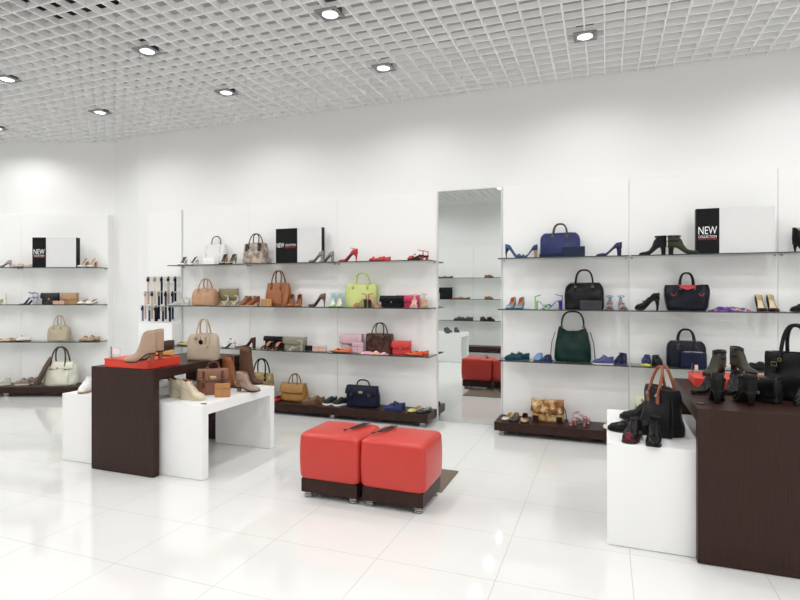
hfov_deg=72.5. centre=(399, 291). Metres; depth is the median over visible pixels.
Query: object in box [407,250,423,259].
shoe
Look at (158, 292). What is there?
belt
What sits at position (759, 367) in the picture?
shoe
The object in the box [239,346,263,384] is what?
boot
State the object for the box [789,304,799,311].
shoe
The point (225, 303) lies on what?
shoe
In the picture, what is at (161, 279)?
belt
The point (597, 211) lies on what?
shelving unit
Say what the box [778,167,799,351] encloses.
shelving unit
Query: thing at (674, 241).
boot
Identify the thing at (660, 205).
shelving unit
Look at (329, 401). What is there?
sneaker
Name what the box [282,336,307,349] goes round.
clutch bag
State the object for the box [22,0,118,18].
air duct
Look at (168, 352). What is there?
shoe
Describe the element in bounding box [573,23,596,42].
ceiling light
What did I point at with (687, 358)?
pouch
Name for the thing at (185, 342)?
shoe
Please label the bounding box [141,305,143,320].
belt
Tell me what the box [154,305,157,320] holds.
belt
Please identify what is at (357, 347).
wallet
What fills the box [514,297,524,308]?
shoe
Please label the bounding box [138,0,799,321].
wall
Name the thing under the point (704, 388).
boot
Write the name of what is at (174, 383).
bootie
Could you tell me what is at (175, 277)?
belt
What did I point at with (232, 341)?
shoe
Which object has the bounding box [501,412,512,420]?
shoe
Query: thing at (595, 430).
display base
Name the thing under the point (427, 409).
shoe
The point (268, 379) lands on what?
handbag
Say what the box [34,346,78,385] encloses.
handbag
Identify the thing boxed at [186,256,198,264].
shoe
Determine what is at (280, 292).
handbag
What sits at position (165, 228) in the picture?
rack
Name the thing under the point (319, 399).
shoe
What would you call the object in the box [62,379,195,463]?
display table
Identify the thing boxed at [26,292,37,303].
shoe
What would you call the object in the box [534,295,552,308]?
shoe
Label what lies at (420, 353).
shoe
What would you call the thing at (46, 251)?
sign board
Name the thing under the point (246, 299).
shoe
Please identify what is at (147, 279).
belt
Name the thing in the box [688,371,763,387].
box
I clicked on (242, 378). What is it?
boot
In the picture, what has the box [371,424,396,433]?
shoehorn
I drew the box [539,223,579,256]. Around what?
handbag
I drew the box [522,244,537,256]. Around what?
shoe
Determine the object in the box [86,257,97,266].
shoe
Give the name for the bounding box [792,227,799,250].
boot
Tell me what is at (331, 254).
shoe
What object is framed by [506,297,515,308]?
shoe
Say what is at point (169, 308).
belt
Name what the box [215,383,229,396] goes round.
wallet
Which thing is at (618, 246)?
shoe
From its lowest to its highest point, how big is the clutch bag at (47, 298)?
0.152 m
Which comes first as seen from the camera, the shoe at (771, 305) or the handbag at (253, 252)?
the shoe at (771, 305)
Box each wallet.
[53,301,64,303]
[203,258,214,263]
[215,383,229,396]
[261,299,271,305]
[305,345,311,350]
[312,345,326,350]
[352,342,363,352]
[562,246,584,256]
[580,300,601,309]
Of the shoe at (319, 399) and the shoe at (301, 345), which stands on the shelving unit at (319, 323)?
the shoe at (301, 345)
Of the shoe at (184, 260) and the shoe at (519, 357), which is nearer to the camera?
the shoe at (519, 357)
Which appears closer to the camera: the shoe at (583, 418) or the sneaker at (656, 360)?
the sneaker at (656, 360)
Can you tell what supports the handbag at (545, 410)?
on the display base at (595, 430)
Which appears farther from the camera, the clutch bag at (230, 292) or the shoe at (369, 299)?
the clutch bag at (230, 292)
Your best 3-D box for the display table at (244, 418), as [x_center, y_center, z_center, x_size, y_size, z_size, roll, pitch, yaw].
[-1.520,1.081,4.421,0.575,0.531,0.900,0,0,21]
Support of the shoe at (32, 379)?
on the display base at (6, 390)
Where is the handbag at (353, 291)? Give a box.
[346,272,377,306]
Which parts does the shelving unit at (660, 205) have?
glass shelf, glass shelf, glass shelf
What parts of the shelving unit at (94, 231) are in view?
glass shelf, glass shelf, glass shelf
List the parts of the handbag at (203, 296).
handle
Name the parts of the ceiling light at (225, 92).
frame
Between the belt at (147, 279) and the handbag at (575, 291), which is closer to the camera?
the handbag at (575, 291)
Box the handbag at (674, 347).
[666,328,705,366]
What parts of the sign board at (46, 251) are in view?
black panel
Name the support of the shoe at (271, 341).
on the shelving unit at (319, 323)
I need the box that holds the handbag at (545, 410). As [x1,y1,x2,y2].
[530,398,566,423]
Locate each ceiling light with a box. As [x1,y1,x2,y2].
[0,74,22,83]
[88,105,111,115]
[131,39,162,56]
[213,84,238,96]
[314,0,345,21]
[371,57,395,72]
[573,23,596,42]
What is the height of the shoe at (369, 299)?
0.152 m
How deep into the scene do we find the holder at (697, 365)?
3.53 m
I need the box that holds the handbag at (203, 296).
[191,278,218,305]
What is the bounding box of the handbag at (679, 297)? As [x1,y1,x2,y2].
[664,272,709,310]
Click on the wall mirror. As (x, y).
(469, 221)
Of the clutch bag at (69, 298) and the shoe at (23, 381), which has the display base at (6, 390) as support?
the shoe at (23, 381)
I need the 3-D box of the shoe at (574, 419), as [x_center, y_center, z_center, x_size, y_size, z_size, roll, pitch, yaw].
[1.610,1.166,4.982,0.172,0.107,0.086,0,0,18]
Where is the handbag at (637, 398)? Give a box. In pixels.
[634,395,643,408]
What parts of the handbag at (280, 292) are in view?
handle, handle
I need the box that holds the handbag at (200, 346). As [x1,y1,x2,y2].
[187,318,219,360]
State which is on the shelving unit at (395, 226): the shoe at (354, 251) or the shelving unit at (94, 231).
the shoe at (354, 251)
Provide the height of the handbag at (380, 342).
0.326 m
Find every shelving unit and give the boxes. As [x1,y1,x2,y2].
[0,214,20,382]
[9,214,112,382]
[167,204,249,378]
[236,198,337,398]
[326,192,436,420]
[498,178,629,421]
[629,168,786,409]
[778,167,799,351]
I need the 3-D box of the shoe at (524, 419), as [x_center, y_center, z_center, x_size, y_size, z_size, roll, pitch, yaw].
[1.183,1.195,5.176,0.081,0.050,0.222,0,0,16]
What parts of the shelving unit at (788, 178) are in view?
glass shelf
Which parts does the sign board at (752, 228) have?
black panel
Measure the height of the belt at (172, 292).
0.352 m
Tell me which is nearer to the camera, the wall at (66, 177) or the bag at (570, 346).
the bag at (570, 346)
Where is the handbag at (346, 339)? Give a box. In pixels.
[339,333,363,351]
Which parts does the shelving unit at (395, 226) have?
glass shelf, glass shelf, glass shelf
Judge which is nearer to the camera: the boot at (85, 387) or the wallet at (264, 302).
the boot at (85, 387)
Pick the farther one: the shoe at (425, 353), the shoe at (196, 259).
the shoe at (196, 259)
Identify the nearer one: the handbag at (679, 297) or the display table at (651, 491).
the display table at (651, 491)
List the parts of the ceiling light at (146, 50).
frame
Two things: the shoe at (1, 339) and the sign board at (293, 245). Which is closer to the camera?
the sign board at (293, 245)
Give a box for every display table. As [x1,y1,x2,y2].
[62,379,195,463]
[91,353,239,477]
[159,385,273,479]
[607,409,695,556]
[673,378,799,578]
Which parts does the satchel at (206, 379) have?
handle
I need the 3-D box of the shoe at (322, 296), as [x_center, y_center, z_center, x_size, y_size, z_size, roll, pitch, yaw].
[-0.921,0.088,6.039,0.222,0.148,0.076,0,0,21]
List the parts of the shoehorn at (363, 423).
blade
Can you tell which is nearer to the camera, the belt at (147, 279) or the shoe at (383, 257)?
the shoe at (383, 257)
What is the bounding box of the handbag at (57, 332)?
[47,315,70,340]
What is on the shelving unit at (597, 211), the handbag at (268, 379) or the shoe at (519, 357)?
the shoe at (519, 357)
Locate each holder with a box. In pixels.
[110,346,119,357]
[692,363,698,372]
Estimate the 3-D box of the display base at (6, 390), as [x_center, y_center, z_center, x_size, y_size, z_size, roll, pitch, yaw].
[-6.035,1.285,7.179,4.349,0.130,0.358,0,0,0]
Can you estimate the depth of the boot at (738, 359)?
3.52 m
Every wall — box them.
[0,103,114,356]
[115,100,137,356]
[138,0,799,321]
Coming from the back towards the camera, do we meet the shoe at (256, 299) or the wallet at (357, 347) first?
the shoe at (256, 299)
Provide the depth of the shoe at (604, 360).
4.89 m
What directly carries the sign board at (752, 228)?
on the shelving unit at (660, 205)
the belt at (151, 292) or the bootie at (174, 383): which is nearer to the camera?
the bootie at (174, 383)
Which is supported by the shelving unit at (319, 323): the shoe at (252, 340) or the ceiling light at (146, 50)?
the shoe at (252, 340)
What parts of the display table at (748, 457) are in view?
leg, leg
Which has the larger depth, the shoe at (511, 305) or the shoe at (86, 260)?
the shoe at (86, 260)
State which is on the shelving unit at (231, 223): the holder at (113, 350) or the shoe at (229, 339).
the shoe at (229, 339)
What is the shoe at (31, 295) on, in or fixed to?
on the shelving unit at (94, 231)
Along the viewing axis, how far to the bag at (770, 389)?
2.83 m
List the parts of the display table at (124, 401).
leg, leg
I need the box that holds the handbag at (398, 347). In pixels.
[391,340,411,353]
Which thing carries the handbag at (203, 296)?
on the shelving unit at (231, 223)
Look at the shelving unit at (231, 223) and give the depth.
6.68 m
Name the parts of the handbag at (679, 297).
red trim, handle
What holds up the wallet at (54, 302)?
on the shelving unit at (94, 231)
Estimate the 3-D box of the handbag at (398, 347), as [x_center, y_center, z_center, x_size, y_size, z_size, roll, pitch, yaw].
[0.015,0.580,5.731,0.222,0.140,0.087,0,0,21]
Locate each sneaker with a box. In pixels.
[0,378,10,385]
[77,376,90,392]
[322,396,336,405]
[332,396,346,405]
[641,354,651,365]
[652,354,662,365]
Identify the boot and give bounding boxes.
[124,330,155,362]
[139,329,163,360]
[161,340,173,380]
[222,355,235,387]
[236,371,260,391]
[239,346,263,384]
[639,235,666,254]
[645,415,661,447]
[667,235,698,253]
[690,373,710,393]
[702,349,726,374]
[708,372,726,403]
[724,370,744,394]
[729,346,757,374]
[732,374,758,405]
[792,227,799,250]
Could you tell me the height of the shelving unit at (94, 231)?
2.400 m
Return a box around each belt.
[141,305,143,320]
[144,291,146,318]
[146,277,148,303]
[148,305,150,320]
[150,291,152,318]
[153,276,155,303]
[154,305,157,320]
[157,291,159,318]
[160,276,162,303]
[161,306,163,320]
[164,291,166,318]
[167,276,169,303]
[168,306,170,321]
[171,291,173,318]
[173,276,176,301]
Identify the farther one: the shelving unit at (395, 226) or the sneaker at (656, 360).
the shelving unit at (395, 226)
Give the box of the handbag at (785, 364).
[764,323,799,400]
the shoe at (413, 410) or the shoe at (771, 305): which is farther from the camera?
the shoe at (413, 410)
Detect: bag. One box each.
[40,293,60,303]
[61,293,79,303]
[218,289,238,305]
[263,336,283,347]
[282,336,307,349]
[379,295,404,307]
[396,295,419,306]
[550,311,595,362]
[641,365,684,438]
[746,373,784,403]
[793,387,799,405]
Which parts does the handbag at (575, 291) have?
handle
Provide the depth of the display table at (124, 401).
4.07 m
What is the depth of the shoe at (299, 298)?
6.11 m
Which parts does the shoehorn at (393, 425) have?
blade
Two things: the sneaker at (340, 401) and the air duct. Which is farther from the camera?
the sneaker at (340, 401)
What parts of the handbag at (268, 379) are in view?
handle, handle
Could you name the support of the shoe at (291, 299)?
on the shelving unit at (319, 323)
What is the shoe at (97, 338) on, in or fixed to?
on the shelving unit at (94, 231)
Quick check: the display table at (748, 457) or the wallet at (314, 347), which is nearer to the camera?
the display table at (748, 457)
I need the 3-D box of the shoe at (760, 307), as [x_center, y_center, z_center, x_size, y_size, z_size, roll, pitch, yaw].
[3.010,0.090,4.556,0.076,0.143,0.222,0,0,19]
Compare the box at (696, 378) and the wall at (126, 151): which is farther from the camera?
the wall at (126, 151)
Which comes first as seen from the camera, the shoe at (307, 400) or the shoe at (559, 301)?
the shoe at (559, 301)
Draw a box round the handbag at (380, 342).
[366,322,393,353]
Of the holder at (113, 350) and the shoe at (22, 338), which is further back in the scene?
the shoe at (22, 338)
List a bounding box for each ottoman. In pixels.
[300,421,379,503]
[361,426,441,513]
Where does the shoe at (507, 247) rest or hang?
on the shelving unit at (597, 211)
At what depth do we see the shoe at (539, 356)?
5.12 m
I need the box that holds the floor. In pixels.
[0,393,799,599]
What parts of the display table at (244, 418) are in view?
leg, leg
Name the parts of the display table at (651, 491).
leg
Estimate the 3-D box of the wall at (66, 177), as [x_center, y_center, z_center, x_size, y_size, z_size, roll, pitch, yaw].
[-7.658,-0.625,7.560,7.486,3.950,0.120,0,0,0]
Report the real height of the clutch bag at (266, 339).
0.136 m
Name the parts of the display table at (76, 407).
leg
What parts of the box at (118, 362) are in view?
lid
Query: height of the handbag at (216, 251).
0.353 m
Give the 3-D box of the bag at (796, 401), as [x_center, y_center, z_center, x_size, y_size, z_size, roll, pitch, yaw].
[2.094,0.530,2.768,0.174,0.098,0.065,0,0,13]
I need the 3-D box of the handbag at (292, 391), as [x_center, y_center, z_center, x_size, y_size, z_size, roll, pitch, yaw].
[-1.185,1.068,6.141,0.320,0.303,0.168,0,0,18]
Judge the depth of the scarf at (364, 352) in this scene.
5.69 m
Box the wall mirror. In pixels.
[437,187,501,425]
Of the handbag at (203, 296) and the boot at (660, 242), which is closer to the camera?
the boot at (660, 242)
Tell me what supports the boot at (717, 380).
on the display table at (748, 457)
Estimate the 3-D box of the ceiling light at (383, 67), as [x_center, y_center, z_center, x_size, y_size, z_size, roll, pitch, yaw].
[-0.151,-2.077,4.984,0.176,0.086,0.176,0,0,21]
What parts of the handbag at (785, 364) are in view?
handle, handle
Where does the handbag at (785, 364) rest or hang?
on the display table at (748, 457)
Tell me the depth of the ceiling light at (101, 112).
6.20 m
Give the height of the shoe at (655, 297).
0.156 m
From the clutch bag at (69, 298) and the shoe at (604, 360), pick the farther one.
the clutch bag at (69, 298)
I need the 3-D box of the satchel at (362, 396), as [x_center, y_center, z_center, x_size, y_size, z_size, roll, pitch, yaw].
[-0.395,1.076,5.832,0.375,0.288,0.182,0,0,21]
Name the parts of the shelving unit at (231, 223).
glass shelf, glass shelf, glass shelf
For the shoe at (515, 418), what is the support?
on the display base at (595, 430)
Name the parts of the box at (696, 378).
lid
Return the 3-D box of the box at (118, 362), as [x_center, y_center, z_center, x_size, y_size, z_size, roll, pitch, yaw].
[-1.984,0.534,4.217,0.424,0.065,0.334,0,0,21]
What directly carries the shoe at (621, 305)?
on the shelving unit at (597, 211)
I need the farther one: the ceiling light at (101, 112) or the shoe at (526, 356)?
the ceiling light at (101, 112)
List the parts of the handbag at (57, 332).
handle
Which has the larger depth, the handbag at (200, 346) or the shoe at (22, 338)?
the shoe at (22, 338)
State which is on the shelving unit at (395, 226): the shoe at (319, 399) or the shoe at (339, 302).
the shoe at (339, 302)
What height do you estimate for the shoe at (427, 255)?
0.109 m
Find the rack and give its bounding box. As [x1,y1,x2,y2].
[138,210,182,378]
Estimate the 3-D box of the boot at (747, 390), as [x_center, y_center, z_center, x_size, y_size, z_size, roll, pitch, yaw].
[1.800,0.499,2.851,0.084,0.160,0.196,0,0,13]
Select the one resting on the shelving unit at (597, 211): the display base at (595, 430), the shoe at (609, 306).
the shoe at (609, 306)
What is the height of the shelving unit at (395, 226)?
2.400 m
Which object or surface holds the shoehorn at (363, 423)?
on the ottoman at (330, 455)
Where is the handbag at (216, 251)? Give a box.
[204,236,228,263]
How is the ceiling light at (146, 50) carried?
attached to the grid
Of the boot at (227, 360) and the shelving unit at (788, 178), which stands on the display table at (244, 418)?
the boot at (227, 360)
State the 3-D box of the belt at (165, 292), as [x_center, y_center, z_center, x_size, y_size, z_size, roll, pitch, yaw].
[-2.921,0.164,6.802,0.045,0.352,0.012,0,0,21]
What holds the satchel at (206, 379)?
on the display table at (244, 418)
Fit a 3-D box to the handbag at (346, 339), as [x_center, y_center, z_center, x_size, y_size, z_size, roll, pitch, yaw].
[-0.524,0.551,5.945,0.274,0.197,0.087,0,0,21]
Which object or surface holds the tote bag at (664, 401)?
on the display table at (651, 491)
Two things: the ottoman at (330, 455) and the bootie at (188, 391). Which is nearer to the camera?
the ottoman at (330, 455)
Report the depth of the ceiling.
5.31 m
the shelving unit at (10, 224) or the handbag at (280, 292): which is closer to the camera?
the handbag at (280, 292)
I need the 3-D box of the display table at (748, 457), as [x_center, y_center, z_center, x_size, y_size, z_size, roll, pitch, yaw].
[1.938,0.963,3.095,0.589,0.766,1.040,0,0,21]
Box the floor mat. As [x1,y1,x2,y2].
[438,469,457,492]
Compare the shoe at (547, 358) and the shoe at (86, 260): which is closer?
the shoe at (547, 358)
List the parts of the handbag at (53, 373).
handle, handle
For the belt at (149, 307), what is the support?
hanging from the rack
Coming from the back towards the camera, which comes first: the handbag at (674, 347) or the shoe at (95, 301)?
the shoe at (95, 301)
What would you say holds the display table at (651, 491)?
on the floor
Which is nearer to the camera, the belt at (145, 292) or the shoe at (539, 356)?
the shoe at (539, 356)
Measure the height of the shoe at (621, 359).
0.102 m
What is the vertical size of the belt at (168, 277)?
0.352 m
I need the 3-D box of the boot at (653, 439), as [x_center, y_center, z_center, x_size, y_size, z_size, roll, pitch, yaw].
[1.349,0.740,2.899,0.078,0.129,0.202,0,0,29]
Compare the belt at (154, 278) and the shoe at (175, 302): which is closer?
the shoe at (175, 302)
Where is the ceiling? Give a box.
[0,0,689,102]
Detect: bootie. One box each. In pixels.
[169,377,180,397]
[180,379,205,400]
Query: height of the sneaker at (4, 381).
0.097 m
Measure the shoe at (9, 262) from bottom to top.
0.103 m
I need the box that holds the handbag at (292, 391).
[279,373,308,401]
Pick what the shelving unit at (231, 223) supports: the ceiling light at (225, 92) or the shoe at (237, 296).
the shoe at (237, 296)
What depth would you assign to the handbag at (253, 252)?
6.29 m
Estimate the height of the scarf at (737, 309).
0.040 m
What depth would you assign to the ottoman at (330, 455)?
3.51 m
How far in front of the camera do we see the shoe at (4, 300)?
7.20 m
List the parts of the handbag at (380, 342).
handle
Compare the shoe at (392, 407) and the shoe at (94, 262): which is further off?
the shoe at (94, 262)
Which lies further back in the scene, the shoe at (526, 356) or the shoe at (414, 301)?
the shoe at (414, 301)
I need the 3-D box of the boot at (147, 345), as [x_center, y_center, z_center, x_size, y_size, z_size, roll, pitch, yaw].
[-1.863,0.389,3.913,0.202,0.224,0.078,0,0,-31]
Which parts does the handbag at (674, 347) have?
handle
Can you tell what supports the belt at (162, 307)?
hanging from the rack
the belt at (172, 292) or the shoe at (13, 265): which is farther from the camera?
the shoe at (13, 265)
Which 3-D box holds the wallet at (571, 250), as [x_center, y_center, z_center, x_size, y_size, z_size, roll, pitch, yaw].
[1.588,-0.371,5.000,0.202,0.093,0.032,0,0,21]
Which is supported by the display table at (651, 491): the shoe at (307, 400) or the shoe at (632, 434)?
the shoe at (632, 434)
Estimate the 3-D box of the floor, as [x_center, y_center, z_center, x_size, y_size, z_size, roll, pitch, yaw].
[-2.598,1.400,3.190,19.515,0.100,7.135,0,0,21]
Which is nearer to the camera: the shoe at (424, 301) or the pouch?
the pouch
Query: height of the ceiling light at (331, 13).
0.086 m
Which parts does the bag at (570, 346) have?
handle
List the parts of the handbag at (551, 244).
handle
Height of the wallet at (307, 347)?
0.055 m
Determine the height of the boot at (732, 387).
0.123 m
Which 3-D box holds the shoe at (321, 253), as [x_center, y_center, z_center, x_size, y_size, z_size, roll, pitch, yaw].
[-0.913,-0.386,5.940,0.172,0.123,0.076,0,0,9]
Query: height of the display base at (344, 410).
0.130 m
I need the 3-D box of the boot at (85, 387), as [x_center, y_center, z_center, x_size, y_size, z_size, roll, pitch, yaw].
[-2.561,0.752,4.472,0.088,0.123,0.232,0,0,-7]
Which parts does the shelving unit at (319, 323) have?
glass shelf, glass shelf, glass shelf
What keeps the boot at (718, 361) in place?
on the box at (696, 378)
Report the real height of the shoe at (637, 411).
0.140 m
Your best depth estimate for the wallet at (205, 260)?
6.43 m
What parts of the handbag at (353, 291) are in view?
handle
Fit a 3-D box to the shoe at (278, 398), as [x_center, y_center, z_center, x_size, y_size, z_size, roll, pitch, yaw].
[-1.380,1.195,6.116,0.081,0.050,0.172,0,0,21]
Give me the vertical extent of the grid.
0.046 m
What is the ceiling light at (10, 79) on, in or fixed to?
attached to the grid
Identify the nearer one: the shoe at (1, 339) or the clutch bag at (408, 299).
the clutch bag at (408, 299)
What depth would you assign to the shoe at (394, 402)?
5.70 m
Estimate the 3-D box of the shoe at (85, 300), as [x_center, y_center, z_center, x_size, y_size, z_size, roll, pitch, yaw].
[-4.176,0.127,7.205,0.082,0.070,0.172,0,0,18]
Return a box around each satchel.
[196,361,229,394]
[345,379,379,407]
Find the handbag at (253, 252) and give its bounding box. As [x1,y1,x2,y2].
[242,233,268,263]
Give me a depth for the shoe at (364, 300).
5.74 m
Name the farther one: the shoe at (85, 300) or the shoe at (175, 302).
the shoe at (85, 300)
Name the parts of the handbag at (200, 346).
handle, handle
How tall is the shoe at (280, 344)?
0.147 m
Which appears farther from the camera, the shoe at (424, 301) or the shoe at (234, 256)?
the shoe at (234, 256)
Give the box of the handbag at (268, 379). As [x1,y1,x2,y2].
[254,358,274,397]
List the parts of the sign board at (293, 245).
black panel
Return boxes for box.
[104,355,180,368]
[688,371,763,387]
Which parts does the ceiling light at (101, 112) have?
frame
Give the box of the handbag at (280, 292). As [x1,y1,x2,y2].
[266,270,290,305]
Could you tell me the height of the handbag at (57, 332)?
0.346 m
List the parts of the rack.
rail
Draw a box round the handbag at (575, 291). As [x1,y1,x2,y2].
[564,269,603,309]
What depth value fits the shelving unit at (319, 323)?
6.27 m
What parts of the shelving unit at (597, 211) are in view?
glass shelf, glass shelf, glass shelf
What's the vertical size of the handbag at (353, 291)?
0.374 m
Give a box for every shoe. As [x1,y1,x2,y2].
[0,260,11,266]
[0,293,6,303]
[0,338,10,341]
[12,264,23,266]
[14,378,29,385]
[16,335,30,340]
[19,292,33,303]
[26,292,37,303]
[27,377,36,383]
[77,257,88,266]
[77,299,89,303]
[79,336,92,341]
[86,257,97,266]
[86,299,97,303]
[90,335,99,340]
[155,350,174,355]
[171,297,184,304]
[177,341,186,344]
[178,257,187,264]
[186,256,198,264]
[219,254,227,263]
[219,295,228,305]
[222,339,234,347]
[226,254,236,263]
[228,295,238,305]
[228,338,240,346]
[238,296,251,305]
[241,337,255,347]
[246,296,259,305]
[260,336,272,348]
[269,336,282,349]
[274,395,281,401]
[287,294,294,306]
[287,340,302,350]
[294,294,301,306]
[301,397,316,404]
[308,251,323,261]
[308,293,325,306]
[311,395,324,402]
[319,251,333,261]
[329,293,335,306]
[332,348,350,352]
[336,293,342,306]
[338,248,357,261]
[351,293,366,306]
[368,293,381,307]
[369,256,384,260]
[384,403,401,411]
[389,401,405,408]
[405,351,422,355]
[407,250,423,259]
[407,406,421,412]
[410,294,417,307]
[413,350,428,355]
[415,250,428,259]
[417,406,431,413]
[421,293,428,307]
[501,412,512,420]
[504,352,522,360]
[505,244,522,257]
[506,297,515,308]
[510,412,519,421]
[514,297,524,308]
[516,351,529,359]
[520,413,528,422]
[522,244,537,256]
[533,353,542,360]
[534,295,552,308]
[542,294,562,308]
[542,354,551,362]
[567,414,585,426]
[573,411,591,424]
[592,355,613,364]
[596,242,621,255]
[605,295,613,309]
[607,420,647,434]
[614,352,626,364]
[618,295,627,309]
[619,399,643,419]
[622,416,642,443]
[635,293,659,309]
[748,362,764,370]
[754,294,767,311]
[766,294,779,311]
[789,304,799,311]
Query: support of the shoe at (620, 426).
on the display table at (651, 491)
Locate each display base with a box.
[0,383,81,396]
[274,396,436,427]
[494,414,606,439]
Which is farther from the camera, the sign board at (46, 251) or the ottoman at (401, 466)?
the sign board at (46, 251)
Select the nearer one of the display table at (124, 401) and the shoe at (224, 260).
the display table at (124, 401)
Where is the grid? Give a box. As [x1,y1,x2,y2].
[0,0,799,142]
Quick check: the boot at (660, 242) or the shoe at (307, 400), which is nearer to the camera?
the boot at (660, 242)
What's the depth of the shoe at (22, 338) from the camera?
7.22 m
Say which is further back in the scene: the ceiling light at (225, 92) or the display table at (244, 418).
the ceiling light at (225, 92)
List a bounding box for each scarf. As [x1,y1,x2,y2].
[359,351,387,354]
[708,306,752,311]
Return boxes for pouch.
[680,351,706,368]
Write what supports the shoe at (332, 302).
on the shelving unit at (395, 226)
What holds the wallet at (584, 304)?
on the shelving unit at (597, 211)
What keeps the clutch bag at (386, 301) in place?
on the shelving unit at (395, 226)
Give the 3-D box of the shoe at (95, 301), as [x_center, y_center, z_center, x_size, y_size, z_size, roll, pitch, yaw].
[-4.063,0.127,7.205,0.081,0.070,0.172,0,0,18]
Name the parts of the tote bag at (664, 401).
handle, handle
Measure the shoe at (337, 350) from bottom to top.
0.050 m
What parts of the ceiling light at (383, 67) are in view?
frame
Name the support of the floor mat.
on the floor
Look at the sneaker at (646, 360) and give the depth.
4.79 m
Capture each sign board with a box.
[32,237,79,266]
[276,227,324,262]
[695,205,774,253]
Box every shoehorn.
[343,422,369,430]
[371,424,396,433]
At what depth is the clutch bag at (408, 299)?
5.73 m
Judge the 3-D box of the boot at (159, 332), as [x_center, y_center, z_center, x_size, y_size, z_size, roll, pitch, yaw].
[-1.866,0.389,4.058,0.202,0.224,0.078,0,0,-35]

